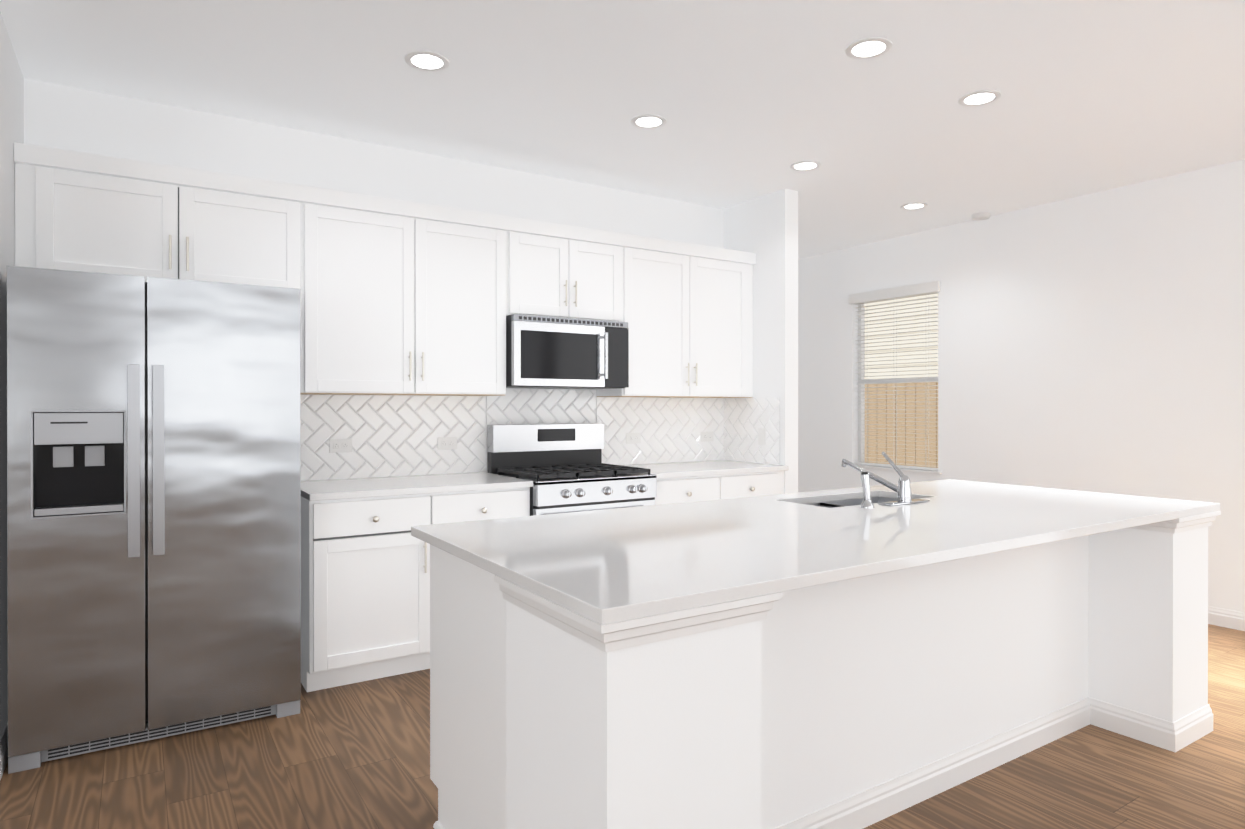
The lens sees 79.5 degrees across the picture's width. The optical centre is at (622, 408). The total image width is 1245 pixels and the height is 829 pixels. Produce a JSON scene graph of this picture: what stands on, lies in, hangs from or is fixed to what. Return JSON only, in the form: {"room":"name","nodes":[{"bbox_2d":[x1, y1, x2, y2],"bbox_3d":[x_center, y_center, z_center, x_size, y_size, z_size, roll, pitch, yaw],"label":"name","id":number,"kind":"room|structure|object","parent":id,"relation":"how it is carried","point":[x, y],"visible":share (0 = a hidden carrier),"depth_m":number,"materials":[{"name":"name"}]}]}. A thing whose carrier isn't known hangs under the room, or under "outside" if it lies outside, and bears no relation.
{"room":"kitchen","nodes":[
{"label":"kitchen","id":0,"kind":"room"},
{"bbox_2d":[0,12,23,737],"bbox_3d":[-2.473,-0.076,2.942,0.120,2.740,0.730,0,0,-33],"label":"wall","id":1,"kind":"structure","parent":0,"point":[11,104],"depth_m":2.81,"materials":[{"name":"white paint"}]},
{"bbox_2d":[0,751,2,779],"bbox_3d":[-3.523,1.244,1.681,3.284,0.105,0.014,0,0,-33],"label":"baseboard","id":2,"kind":"structure","parent":1,"relation":"attached to","point":[1,767],"depth_m":2.63,"materials":[{"name":"white"}]},
{"bbox_2d":[0,722,7,771],"bbox_3d":[-2.382,1.241,2.928,0.014,0.105,0.820,0,0,-33],"label":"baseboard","id":3,"kind":"structure","parent":1,"relation":"attached to","point":[4,738],"depth_m":2.71,"materials":[{"name":"white"}]},
{"bbox_2d":[24,78,723,479],"bbox_3d":[-0.974,-0.080,4.418,4.240,2.740,0.120,0,0,-33],"label":"wall","id":4,"kind":"structure","parent":0,"point":[56,116],"depth_m":3.98,"materials":[{"name":"white paint"}]},
{"bbox_2d":[14,142,305,297],"bbox_3d":[-2.078,-0.803,3.432,1.072,0.530,0.327,0,0,-33],"label":"upper cabinet","id":5,"kind":"object","parent":4,"relation":"attached to","point":[75,211],"depth_m":3.27,"materials":[{"name":"white paint"}]},
{"bbox_2d":[300,186,509,395],"bbox_3d":[-1.178,-0.574,4.014,1.070,0.990,0.327,0,0,-33],"label":"upper cabinet","id":6,"kind":"object","parent":4,"relation":"attached to","point":[399,297],"depth_m":3.85,"materials":[{"name":"white paint"}]},
{"bbox_2d":[300,389,779,480],"bbox_3d":[-0.340,0.185,4.413,2.935,0.610,0.572,0,0,-33],"label":"backsplash","id":7,"kind":"structure","parent":4,"relation":"attached to","point":[391,436],"depth_m":4.46,"materials":[{"name":"white tile"}]},
{"bbox_2d":[329,439,351,452],"bbox_3d":[-1.499,0.196,3.987,0.116,0.072,0.008,0,0,-33],"label":"electrical outlet","id":8,"kind":"object","parent":7,"relation":"attached to","point":[339,445],"visible":1,"depth_m":3.98,"materials":[{"name":"white plastic"}]},
{"bbox_2d":[438,437,456,449],"bbox_3d":[-1.006,0.198,4.306,0.116,0.072,0.008,0,0,-33],"label":"electrical outlet","id":9,"kind":"object","parent":7,"relation":"attached to","point":[447,443],"visible":1,"depth_m":4.30,"materials":[{"name":"white plastic"}]},
{"bbox_2d":[626,433,640,443],"bbox_3d":[0.073,0.196,5.003,0.116,0.072,0.008,0,0,-33],"label":"electrical outlet","id":10,"kind":"object","parent":7,"relation":"attached to","point":[633,438],"visible":1,"depth_m":5.00,"materials":[{"name":"white plastic"}]},
{"bbox_2d":[701,431,713,441],"bbox_3d":[0.605,0.197,5.347,0.116,0.072,0.008,0,0,-33],"label":"electrical outlet","id":11,"kind":"object","parent":7,"relation":"attached to","point":[707,436],"visible":1,"depth_m":5.35,"materials":[{"name":"white plastic"}]},
{"bbox_2d":[758,428,765,444],"bbox_3d":[0.948,0.188,5.097,0.007,0.116,0.072,0,0,-33],"label":"switch plate","id":12,"kind":"object","parent":7,"relation":"attached to","point":[761,436],"visible":1,"depth_m":5.09,"materials":[{"name":"white plastic"}]},
{"bbox_2d":[506,314,628,388],"bbox_3d":[-0.371,-0.324,4.461,0.754,0.397,0.456,0,0,-33],"label":"over-the-range microwave","id":13,"kind":"object","parent":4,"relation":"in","point":[544,352],"visible":1,"depth_m":4.29,"materials":[{"name":"silver metal"}]},
{"bbox_2d":[510,217,625,321],"bbox_3d":[-0.406,-0.798,4.513,0.770,0.545,0.327,0,0,-33],"label":"upper cabinet","id":14,"kind":"object","parent":4,"relation":"attached to","point":[557,270],"depth_m":4.37,"materials":[{"name":"white paint"}]},
{"bbox_2d":[596,234,755,397],"bbox_3d":[0.372,-0.577,5.017,1.082,0.990,0.327,0,0,-33],"label":"upper cabinet","id":15,"kind":"object","parent":4,"relation":"attached to","point":[689,307],"depth_m":4.85,"materials":[{"name":"white paint"}]},
{"bbox_2d":[0,624,1244,828],"bbox_3d":[0.432,1.349,0.912,9.330,0.100,10.940,0,0,-33],"label":"floor","id":16,"kind":"structure","parent":0,"point":[352,756],"depth_m":2.62,"materials":[{"name":"brown wood"}]},
{"bbox_2d":[7,266,300,773],"bbox_3d":[-1.954,0.393,3.196,0.965,1.800,0.810,0,0,-33],"label":"fridge","id":17,"kind":"object","parent":16,"relation":"on","point":[153,519],"visible":1,"depth_m":2.87,"materials":[{"name":"silver metal"}]},
{"bbox_2d":[301,487,529,691],"bbox_3d":[-1.093,0.849,3.874,1.087,0.885,0.662,0,0,-33],"label":"base cabinet","id":18,"kind":"object","parent":16,"relation":"on","point":[365,589],"visible":0.6,"depth_m":3.49,"materials":[{"name":"white paint"}]},
{"bbox_2d":[301,460,788,500],"bbox_3d":[-0.322,0.390,4.379,2.942,0.030,0.649,0,0,-33],"label":"countertop","id":19,"kind":"structure","parent":18,"relation":"on","point":[317,490],"depth_m":3.88,"materials":[{"name":"white stone"}]},
{"bbox_2d":[487,423,656,515],"bbox_3d":[-0.289,0.692,4.336,0.754,1.195,0.715,0,0,-33],"label":"range","id":20,"kind":"object","parent":16,"relation":"on","point":[563,468],"visible":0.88,"depth_m":4.34,"materials":[{"name":"silver metal"}]},
{"bbox_2d":[655,471,783,504],"bbox_3d":[0.462,0.846,4.879,1.084,0.885,0.662,0,0,-33],"label":"base cabinet","id":21,"kind":"object","parent":16,"relation":"on","point":[692,489],"visible":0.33,"depth_m":4.61,"materials":[{"name":"white paint"}]},
{"bbox_2d":[411,508,1220,828],"bbox_3d":[0.869,0.852,2.693,2.904,0.884,1.142,0,0,-33],"label":"kitchen island","id":22,"kind":"object","parent":16,"relation":"on","point":[867,654],"depth_m":2.24,"materials":[{"name":"white paint"}]},
{"bbox_2d":[411,480,1219,619],"bbox_3d":[0.855,0.394,2.714,2.900,0.031,1.190,0,0,-33],"label":"island countertop","id":23,"kind":"structure","parent":22,"relation":"on","point":[617,561],"depth_m":2.23,"materials":[{"name":"white stone"}]},
{"bbox_2d":[803,492,894,503],"bbox_3d":[0.990,0.496,3.168,0.672,0.199,0.307,0,0,-33],"label":"sink","id":24,"kind":"object","parent":23,"relation":"in","point":[878,495],"depth_m":3.35,"materials":[{"name":"silver metal"}]},
{"bbox_2d":[841,452,922,507],"bbox_3d":[0.998,0.278,3.090,0.380,0.199,0.349,0,0,-33],"label":"faucet","id":25,"kind":"object","parent":23,"relation":"on","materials":[{"name":"silver metal"}]},
{"bbox_2d":[0,0,1244,258],"bbox_3d":[0.432,-1.491,0.905,9.330,0.100,10.940,0,0,-33],"label":"ceiling","id":26,"kind":"structure","parent":0,"point":[748,100],"depth_m":3.35,"materials":[{"name":"white paint"}]},
{"bbox_2d":[405,51,448,71],"bbox_3d":[-0.812,-1.442,3.114,0.180,0.008,0.180,0,0,-33],"label":"recessed light","id":27,"kind":"object","parent":26,"relation":"in","point":[429,61],"visible":1,"depth_m":3.11,"materials":[{"name":"white"}]},
{"bbox_2d":[631,114,666,128],"bbox_3d":[0.132,-1.444,3.772,0.180,0.008,0.180,0,0,-33],"label":"recessed light","id":28,"kind":"object","parent":26,"relation":"in","point":[649,121],"visible":1,"depth_m":3.76,"materials":[{"name":"white"}]},
{"bbox_2d":[790,161,820,170],"bbox_3d":[1.090,-1.446,4.463,0.180,0.008,0.180,0,0,-33],"label":"recessed light","id":29,"kind":"object","parent":26,"relation":"in","point":[804,165],"visible":1,"depth_m":4.45,"materials":[{"name":"white"}]},
{"bbox_2d":[845,37,891,59],"bbox_3d":[0.987,-1.442,3.003,0.180,0.008,0.180,0,0,-33],"label":"recessed light","id":30,"kind":"object","parent":26,"relation":"in","point":[868,48],"visible":1,"depth_m":3.00,"materials":[{"name":"white"}]},
{"bbox_2d":[901,202,927,209],"bbox_3d":[2.085,-1.448,5.356,0.180,0.008,0.180,0,0,-33],"label":"recessed light","id":31,"kind":"object","parent":26,"relation":"in","point":[913,206],"visible":1,"depth_m":5.35,"materials":[{"name":"white"}]},
{"bbox_2d":[958,90,1000,106],"bbox_3d":[1.662,-1.444,3.487,0.180,0.008,0.180,0,0,-33],"label":"recessed light","id":32,"kind":"object","parent":26,"relation":"in","point":[979,98],"visible":1,"depth_m":3.48,"materials":[{"name":"white"}]},
{"bbox_2d":[971,212,990,220],"bbox_3d":[2.679,-1.436,5.598,0.130,0.034,0.130,0,0,-33],"label":"smoke detector","id":33,"kind":"object","parent":26,"relation":"attached to","point":[981,216],"visible":1,"depth_m":5.56,"materials":[{"name":"white plastic"}]},
{"bbox_2d":[724,189,797,493],"bbox_3d":[0.955,-0.082,5.228,0.120,2.740,0.615,0,0,-33],"label":"wall pier","id":34,"kind":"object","parent":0,"point":[764,228],"visible":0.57,"depth_m":5.00,"materials":[{"name":"white paint"}]},
{"bbox_2d":[798,159,1244,612],"bbox_3d":[4.299,-0.078,3.409,0.120,2.740,10.700,0,0,-33],"label":"wall","id":35,"kind":"structure","parent":0,"point":[1093,342],"depth_m":5.12,"materials":[{"name":"white paint"}]},
{"bbox_2d":[849,281,939,303],"bbox_3d":[2.291,-0.984,6.372,0.027,0.087,0.900,0,0,-33],"label":"window valance","id":36,"kind":"object","parent":35,"relation":"attached to","point":[907,290],"visible":0.98,"depth_m":6.32,"materials":[{"name":"white wood"}]},
{"bbox_2d":[847,464,941,473],"bbox_3d":[2.318,0.512,6.394,0.093,0.019,0.930,0,0,-33],"label":"window sill","id":37,"kind":"structure","parent":35,"relation":"attached to","point":[901,469],"depth_m":6.28,"materials":[{"name":"white"}]},
{"bbox_2d":[858,292,937,470],"bbox_3d":[2.381,-0.246,6.432,0.053,1.534,0.854,0,0,-33],"label":"window","id":38,"kind":"structure","parent":35,"relation":"in","point":[861,438],"depth_m":6.62,"materials":[{"name":"white plastic"}]},
{"bbox_2d":[854,292,937,470],"bbox_3d":[2.331,-0.258,6.400,0.044,1.509,0.844,0,0,-33],"label":"window blinds","id":39,"kind":"object","parent":38,"relation":"attached to","point":[896,436],"visible":0.73,"depth_m":6.39,"materials":[{"name":"white"}]},
{"bbox_2d":[1208,606,1244,630],"bbox_3d":[4.242,1.240,3.376,0.014,0.105,10.700,0,0,-33],"label":"baseboard","id":40,"kind":"structure","parent":35,"relation":"attached to","point":[1227,618],"depth_m":4.42,"materials":[{"name":"white wood"}]},
{"label":"outside","id":41,"kind":"structure","parent":0,"visible":0},
{"bbox_2d":[865,293,937,467],"bbox_3d":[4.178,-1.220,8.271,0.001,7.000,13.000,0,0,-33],"label":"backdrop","id":42,"kind":"structure","parent":41,"point":[914,407],"depth_m":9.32,"materials":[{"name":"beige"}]}
]}

